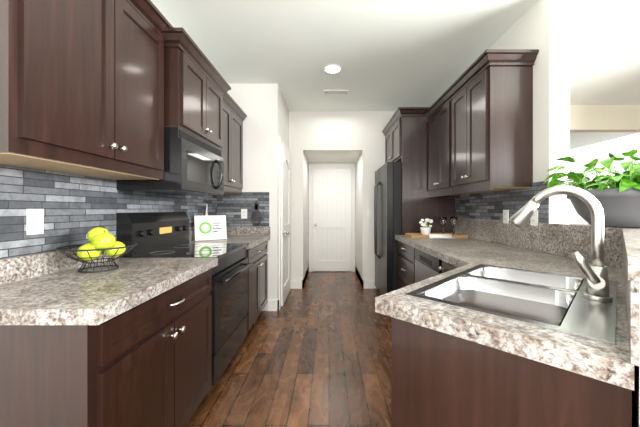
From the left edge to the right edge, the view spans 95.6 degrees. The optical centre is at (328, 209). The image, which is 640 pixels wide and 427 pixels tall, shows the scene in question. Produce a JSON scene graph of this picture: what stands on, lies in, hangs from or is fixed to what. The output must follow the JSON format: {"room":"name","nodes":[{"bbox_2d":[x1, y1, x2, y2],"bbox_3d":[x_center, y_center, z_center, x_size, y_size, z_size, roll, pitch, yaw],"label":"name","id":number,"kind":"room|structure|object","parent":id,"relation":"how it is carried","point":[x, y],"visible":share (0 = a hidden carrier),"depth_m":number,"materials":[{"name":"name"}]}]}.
{"room":"kitchen","nodes":[
{"label":"kitchen","id":0,"kind":"room"},
{"bbox_2d":[227,84,288,310],"bbox_3d":[-1.060,-0.150,4.675,0.880,2.740,2.350,0,0,0],"label":"wall","id":1,"kind":"structure","parent":0,"point":[263,107],"depth_m":3.50,"materials":[{"name":"white paint"}]},
{"bbox_2d":[0,164,268,258],"bbox_3d":[-1.040,-0.003,2.099,0.639,0.414,2.799,0,0,0],"label":"backsplash","id":2,"kind":"structure","parent":1,"relation":"attached to","point":[77,208],"depth_m":1.54,"materials":[{"name":"tile"}]},
{"bbox_2d":[26,209,43,234],"bbox_3d":[-1.346,0.055,1.330,0.008,0.116,0.072,0,0,0],"label":"electrical outlet","id":3,"kind":"object","parent":2,"relation":"attached to","point":[34,221],"visible":1,"depth_m":1.32,"materials":[{"name":"white plastic"}]},
{"bbox_2d":[241,209,246,218],"bbox_3d":[-1.020,0.050,3.486,0.072,0.116,0.008,0,0,0],"label":"outlet","id":4,"kind":"object","parent":2,"relation":"attached to","point":[243,213],"visible":1,"depth_m":3.48,"materials":[{"name":"white plastic"}]},
{"bbox_2d":[251,200,261,225],"bbox_3d":[-0.872,0.040,3.485,0.125,0.309,0.010,0,0,0],"label":"decor","id":5,"kind":"object","parent":2,"relation":"attached to","point":[256,206],"visible":1,"depth_m":3.48,"materials":[{"name":"grey metal"}]},
{"bbox_2d":[222,96,243,193],"bbox_3d":[-1.192,-0.664,3.049,0.323,0.949,0.893,0,0,0],"label":"upper cabinet","id":6,"kind":"object","parent":1,"relation":"attached to","point":[233,159],"depth_m":3.17,"materials":[{"name":"brown wood"}]},
{"bbox_2d":[279,137,289,307],"bbox_3d":[-0.561,0.165,3.990,0.112,2.111,0.890,0,0,0],"label":"door","id":7,"kind":"structure","parent":1,"relation":"in","point":[284,221],"depth_m":3.78,"materials":[{"name":"white wood"}]},
{"bbox_2d":[185,271,390,426],"bbox_3d":[2.500,1.260,3.250,11.000,0.080,13.500,0,0,0],"label":"floor","id":8,"kind":"structure","parent":0,"point":[315,351],"depth_m":2.24,"materials":[{"name":"brown wood"}]},
{"bbox_2d":[0,263,215,426],"bbox_3d":[-1.040,0.787,1.370,0.620,0.865,0.941,0,0,0],"label":"base cabinet","id":9,"kind":"object","parent":8,"relation":"on","point":[127,342],"depth_m":1.03,"materials":[{"name":"brown wood"}]},
{"bbox_2d":[55,225,136,272],"bbox_3d":[-1.165,0.190,1.470,0.325,0.227,0.325,0,0,0],"label":"fruit bowl","id":10,"kind":"object","parent":9,"relation":"on","point":[101,240],"visible":1,"depth_m":1.41,"materials":[{"name":"black"}]},
{"bbox_2d":[116,212,251,384],"bbox_3d":[-1.011,0.620,2.220,0.678,1.200,0.758,0,0,0],"label":"range","id":11,"kind":"object","parent":8,"relation":"on","point":[158,234],"visible":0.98,"depth_m":2.09,"materials":[{"name":"black metal"}]},
{"bbox_2d":[176,239,267,330],"bbox_3d":[-1.040,0.787,3.042,0.620,0.865,0.884,0,0,0],"label":"base cabinet","id":12,"kind":"object","parent":8,"relation":"on","point":[256,252],"depth_m":2.88,"materials":[{"name":"brown wood"}]},
{"bbox_2d":[194,215,226,240],"bbox_3d":[-1.186,0.182,2.908,0.300,0.245,0.056,0,0,-35],"label":"picture frame","id":13,"kind":"object","parent":12,"relation":"on","point":[211,227],"visible":1,"depth_m":2.90,"materials":[{"name":"white"}]},
{"bbox_2d":[197,218,223,238],"bbox_3d":[-1.186,0.182,2.909,0.248,0.193,0.005,0,-9,-35],"label":"print","id":14,"kind":"object","parent":13,"relation":"attached to","point":[207,228],"depth_m":2.90,"materials":[{"name":"white paper"}]},
{"bbox_2d":[374,162,400,295],"bbox_3d":[1.069,0.320,3.995,0.862,1.800,0.920,0,0,0],"label":"fridge","id":15,"kind":"object","parent":8,"relation":"on","point":[387,207],"visible":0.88,"depth_m":3.54,"materials":[{"name":"black metal"}]},
{"bbox_2d":[382,109,454,234],"bbox_3d":[1.188,0.006,3.976,0.657,2.428,0.988,0,0,0],"label":"tall cabinet","id":16,"kind":"object","parent":8,"relation":"on","point":[405,136],"depth_m":3.48,"materials":[{"name":"brown wood"}]},
{"bbox_2d":[383,261,631,426],"bbox_3d":[0.864,0.760,1.099,1.302,0.921,1.023,0,0,0],"label":"base cabinet","id":17,"kind":"object","parent":8,"relation":"on","point":[487,334],"depth_m":0.86,"materials":[{"name":"brown wood"}]},
{"bbox_2d":[375,235,633,392],"bbox_3d":[0.839,0.330,2.023,1.356,0.050,2.910,0,0,0],"label":"countertop","id":18,"kind":"structure","parent":17,"relation":"on","point":[421,375],"depth_m":0.85,"materials":[{"name":"grey stone"}]},
{"bbox_2d":[405,233,467,237],"bbox_3d":[1.180,0.287,3.220,0.600,0.034,0.280,0,0,0],"label":"tray","id":19,"kind":"object","parent":18,"relation":"on","point":[420,235],"visible":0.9,"depth_m":3.08,"materials":[{"name":"brown wood"}]},
{"bbox_2d":[419,219,432,234],"bbox_3d":[1.087,0.191,3.240,0.150,0.184,0.114,0,0,0],"label":"flowerpot","id":20,"kind":"object","parent":19,"relation":"on","point":[425,230],"visible":0.98,"depth_m":3.21,"materials":[{"name":"white ceramic"}]},
{"bbox_2d":[428,234,455,238],"bbox_3d":[1.180,0.281,3.100,0.240,0.039,0.240,0,0,0],"label":"towel","id":21,"kind":"object","parent":19,"relation":"on","point":[440,236],"visible":0.88,"depth_m":3.06,"materials":[{"name":"white fabric"}]},
{"bbox_2d":[439,217,446,233],"bbox_3d":[1.280,0.183,3.250,0.082,0.200,0.081,0,0,0],"label":"decor","id":22,"kind":"object","parent":19,"relation":"on","point":[443,221],"visible":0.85,"depth_m":3.22,"materials":[{"name":"clear glass"}]},
{"bbox_2d":[450,217,457,234],"bbox_3d":[1.385,0.183,3.220,0.082,0.200,0.081,0,0,0],"label":"decor","id":23,"kind":"object","parent":19,"relation":"on","point":[453,221],"visible":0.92,"depth_m":3.19,"materials":[{"name":"clear glass"}]},
{"bbox_2d":[404,264,616,390],"bbox_3d":[0.738,0.407,1.121,0.940,0.216,0.940,0,0,0],"label":"sink","id":24,"kind":"object","parent":18,"relation":"in","point":[481,327],"depth_m":0.85,"materials":[{"name":"silver metal"}]},
{"bbox_2d":[289,111,394,287],"bbox_3d":[0.520,-0.150,5.170,2.280,2.740,1.360,0,0,0],"label":"wall","id":25,"kind":"structure","parent":0,"point":[357,138],"depth_m":4.49,"materials":[{"name":"white paint"}]},
{"bbox_2d":[301,265,308,288],"bbox_3d":[-0.407,1.155,5.088,0.015,0.130,1.225,0,0,0],"label":"baseboard","id":26,"kind":"structure","parent":25,"relation":"attached to","point":[302,281],"depth_m":4.73,"materials":[{"name":"white"}]},
{"bbox_2d":[309,164,354,271],"bbox_3d":[0.060,0.164,5.669,0.912,2.112,0.112,0,0,0],"label":"door","id":27,"kind":"structure","parent":25,"relation":"in","point":[331,217],"depth_m":5.70,"materials":[{"name":"white wood"}]},
{"bbox_2d":[358,271,365,288],"bbox_3d":[0.540,1.155,5.088,0.040,0.130,1.225,0,0,0],"label":"baseboard","id":28,"kind":"structure","parent":25,"relation":"attached to","point":[364,281],"depth_m":4.48,"materials":[{"name":"white wood"}]},
{"bbox_2d":[367,209,370,216],"bbox_3d":[0.620,0.050,4.483,0.072,0.116,0.012,0,0,0],"label":"switch plate","id":29,"kind":"object","parent":25,"relation":"attached to","point":[368,212],"visible":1,"depth_m":4.48,"materials":[{"name":"white plastic"}]},
{"bbox_2d":[151,0,639,149],"bbox_3d":[2.500,-1.560,3.250,11.000,0.080,13.500,0,0,0],"label":"ceiling","id":30,"kind":"structure","parent":0,"point":[389,55],"depth_m":2.69,"materials":[{"name":"paint"}]},
{"bbox_2d":[323,64,341,73],"bbox_3d":[0.040,-1.512,3.130,0.200,0.013,0.200,0,0,0],"label":"recessed light","id":31,"kind":"object","parent":30,"relation":"in","point":[332,69],"visible":0.98,"depth_m":3.13,"materials":[{"name":"white"}]},
{"bbox_2d":[323,90,348,94],"bbox_3d":[0.090,-1.513,3.755,0.320,0.012,0.150,0,0,0],"label":"ceiling vent","id":32,"kind":"object","parent":30,"relation":"in","point":[335,92],"visible":0.98,"depth_m":3.75,"materials":[{"name":"white metal"}]},
{"bbox_2d":[471,0,569,222],"bbox_3d":[1.590,-0.150,3.245,0.140,2.740,2.490,0,0,0],"label":"wall","id":33,"kind":"structure","parent":0,"point":[543,26],"depth_m":2.00,"materials":[{"name":"white paint"}]},
{"bbox_2d":[426,89,449,196],"bbox_3d":[1.348,-0.651,3.148,0.337,1.013,0.659,0,0,0],"label":"upper cabinet","id":34,"kind":"object","parent":33,"relation":"attached to","point":[438,115],"depth_m":3.13,"materials":[{"name":"brown wood"}]},
{"bbox_2d":[450,49,537,196],"bbox_3d":[1.348,-0.651,2.489,0.337,1.013,0.661,0,0,0],"label":"upper cabinet","id":35,"kind":"object","parent":33,"relation":"attached to","point":[469,130],"depth_m":2.16,"materials":[{"name":"brown wood"}]},
{"bbox_2d":[455,181,548,253],"bbox_3d":[1.512,0.051,2.740,0.013,0.503,1.477,0,0,0],"label":"backsplash","id":36,"kind":"structure","parent":33,"relation":"attached to","point":[479,209],"depth_m":2.53,"materials":[{"name":"tile"}]},
{"bbox_2d":[503,210,508,223],"bbox_3d":[1.506,0.060,2.470,0.008,0.116,0.072,0,0,0],"label":"electrical outlet","id":37,"kind":"object","parent":36,"relation":"attached to","point":[505,216],"visible":1,"depth_m":2.46,"materials":[{"name":"white plastic"}]},
{"bbox_2d":[530,210,537,225],"bbox_3d":[1.506,0.060,2.130,0.008,0.116,0.072,0,0,0],"label":"electrical outlet","id":38,"kind":"object","parent":36,"relation":"attached to","point":[534,220],"visible":0.81,"depth_m":2.12,"materials":[{"name":"white plastic"}]},
{"bbox_2d":[547,223,639,426],"bbox_3d":[1.197,0.657,1.167,1.246,1.125,1.666,0,0,0],"label":"wall","id":39,"kind":"structure","parent":0,"point":[621,247],"depth_m":1.18,"materials":[{"name":"stone"}]},
{"bbox_2d":[544,149,639,227],"bbox_3d":[1.622,-0.102,1.591,0.863,0.392,0.898,0,0,0],"label":"potted plant","id":40,"kind":"object","parent":39,"relation":"on","point":[618,199],"visible":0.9,"depth_m":1.51,"materials":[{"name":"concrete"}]},
{"bbox_2d":[570,105,639,131],"bbox_3d":[3.900,-0.150,4.280,4.480,2.740,0.140,0,0,0],"label":"wall","id":41,"kind":"structure","parent":0,"point":[604,118],"depth_m":4.21,"materials":[{"name":"beige paint"}]},
{"bbox_2d":[570,133,639,222],"bbox_3d":[6.210,-0.150,7.105,0.140,2.740,5.790,0,0,0],"label":"wall","id":42,"kind":"structure","parent":0,"point":[601,151],"depth_m":6.53,"materials":[{"name":"white paint"}]},
{"bbox_3d":[-1.430,-0.150,0.000,0.140,2.740,7.001,0,0,0],"label":"wall","id":43,"kind":"structure","parent":0,"visible":0},
{"bbox_2d":[0,0,171,179],"bbox_3d":[-1.192,-0.674,1.395,0.323,0.969,0.890,0,0,0],"label":"upper cabinet","id":44,"kind":"object","parent":43,"relation":"attached to","point":[108,89],"depth_m":1.25,"materials":[{"name":"brown wood"}]},
{"bbox_2d":[168,28,227,151],"bbox_3d":[-1.146,-0.824,2.221,0.414,0.589,0.758,0,0,0],"label":"upper cabinet","id":45,"kind":"object","parent":43,"relation":"attached to","point":[197,96],"depth_m":2.04,"materials":[{"name":"brown wood"}]},
{"bbox_2d":[117,127,223,195],"bbox_3d":[-1.119,-0.326,2.220,0.473,0.401,0.752,0,0,0],"label":"microwave","id":46,"kind":"object","parent":45,"relation":"attached to","point":[193,165],"visible":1,"depth_m":1.94,"materials":[{"name":"black metal"}]}
]}

